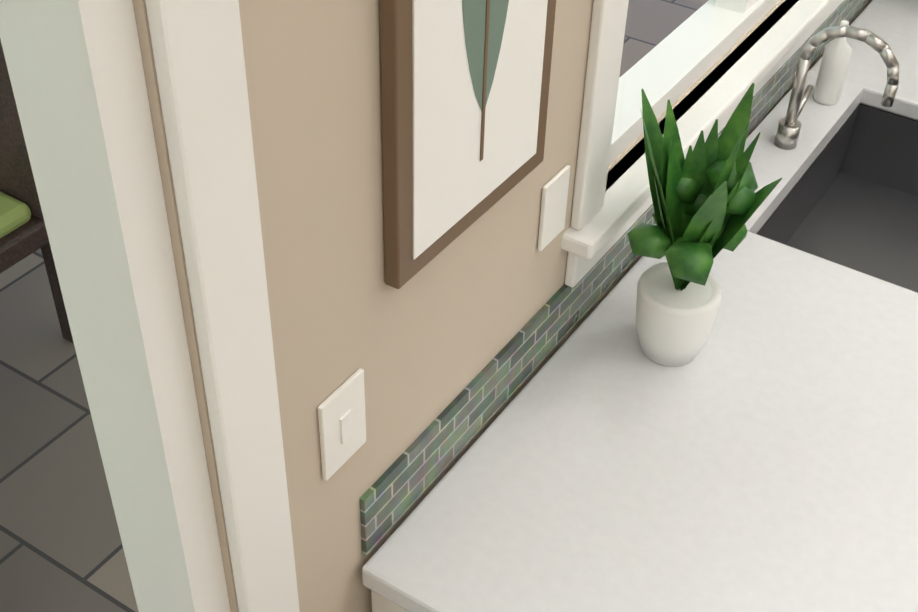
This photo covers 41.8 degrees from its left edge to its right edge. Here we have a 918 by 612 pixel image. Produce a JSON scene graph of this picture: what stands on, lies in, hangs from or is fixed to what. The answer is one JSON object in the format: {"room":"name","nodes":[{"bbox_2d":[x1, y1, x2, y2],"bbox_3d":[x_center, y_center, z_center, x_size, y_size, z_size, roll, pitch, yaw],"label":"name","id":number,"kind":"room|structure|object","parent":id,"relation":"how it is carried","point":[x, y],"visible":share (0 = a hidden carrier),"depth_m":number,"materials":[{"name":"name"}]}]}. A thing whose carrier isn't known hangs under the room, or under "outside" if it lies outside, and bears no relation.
{"room":"kitchen","nodes":[
{"label":"kitchen","id":0,"kind":"room"},
{"bbox_2d":[133,0,871,611],"bbox_3d":[-0.692,0.435,0.716,0.158,2.780,8.000,24,44,24],"label":"wall","id":1,"kind":"structure","parent":0,"point":[459,342],"depth_m":1.45,"materials":[{"name":"paint"}]},
{"bbox_2d":[0,0,299,611],"bbox_3d":[-0.981,0.834,0.444,0.148,2.500,2.680,24,44,24],"label":"trim","id":2,"kind":"structure","parent":1,"relation":"attached to","point":[76,75],"depth_m":1.05,"materials":[{"name":"white wood"}]},
{"bbox_2d":[318,368,365,480],"bbox_3d":[-0.135,0.140,1.406,0.010,0.120,0.080,24,44,24],"label":"switch plate","id":3,"kind":"object","parent":1,"relation":"in","point":[342,421],"visible":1,"depth_m":1.40,"materials":[{"name":"white plastic"}]},
{"bbox_2d":[379,0,555,288],"bbox_3d":[0.023,-0.391,1.238,0.024,0.740,0.330,24,44,24],"label":"framed picture","id":4,"kind":"object","parent":1,"relation":"attached to","point":[465,84],"visible":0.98,"depth_m":1.33,"materials":[{"name":"brown"}]},
{"bbox_2d":[538,165,569,250],"bbox_3d":[0.135,-0.140,1.714,0.007,0.110,0.070,24,44,24],"label":"outlet","id":5,"kind":"object","parent":1,"relation":"in","point":[553,206],"visible":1,"depth_m":1.71,"materials":[{"name":"white plastic"}]},
{"bbox_2d":[561,0,843,286],"bbox_3d":[0.600,-0.986,2.008,0.170,1.320,1.690,24,44,24],"label":"window","id":6,"kind":"structure","parent":1,"relation":"in","point":[676,64],"depth_m":2.04,"materials":[{"name":"white wood"}]},
{"bbox_2d":[814,20,851,104],"bbox_3d":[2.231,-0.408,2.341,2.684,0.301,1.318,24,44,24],"label":"soap dispenser","id":7,"kind":"object","parent":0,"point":[833,70],"depth_m":2.50,"materials":[{"name":"beige"}]},
{"bbox_3d":[1.527,2.543,0.482,5.600,0.060,7.910,24,44,24],"label":"floor","id":8,"kind":"structure","parent":0,"visible":0},
{"bbox_2d":[362,0,917,611],"bbox_3d":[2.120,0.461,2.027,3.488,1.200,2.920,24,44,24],"label":"countertop","id":9,"kind":"structure","parent":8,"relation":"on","point":[758,452],"depth_m":1.78,"materials":[{"name":"white stone"}]},
{"bbox_2d":[627,83,781,366],"bbox_3d":[0.342,-0.110,1.802,0.227,0.440,0.195,24,44,24],"label":"potted plant","id":10,"kind":"object","parent":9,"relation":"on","point":[707,200],"visible":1,"depth_m":1.76,"materials":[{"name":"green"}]},
{"label":"outside","id":11,"kind":"structure","parent":0,"visible":0},
{"bbox_2d":[0,0,707,611],"bbox_3d":[-0.647,-1.204,5.108,4.550,0.100,50.000,24,44,24],"label":"floor","id":12,"kind":"structure","parent":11,"point":[60,546],"depth_m":3.08,"materials":[{"name":"grey tile"}]},
{"bbox_2d":[0,40,73,342],"bbox_3d":[-1.407,-0.249,3.120,0.530,0.925,0.603,24,44,24],"label":"patio chair","id":13,"kind":"object","parent":12,"relation":"on","point":[23,233],"visible":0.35,"depth_m":3.11,"materials":[{"name":"wood"}]}
]}

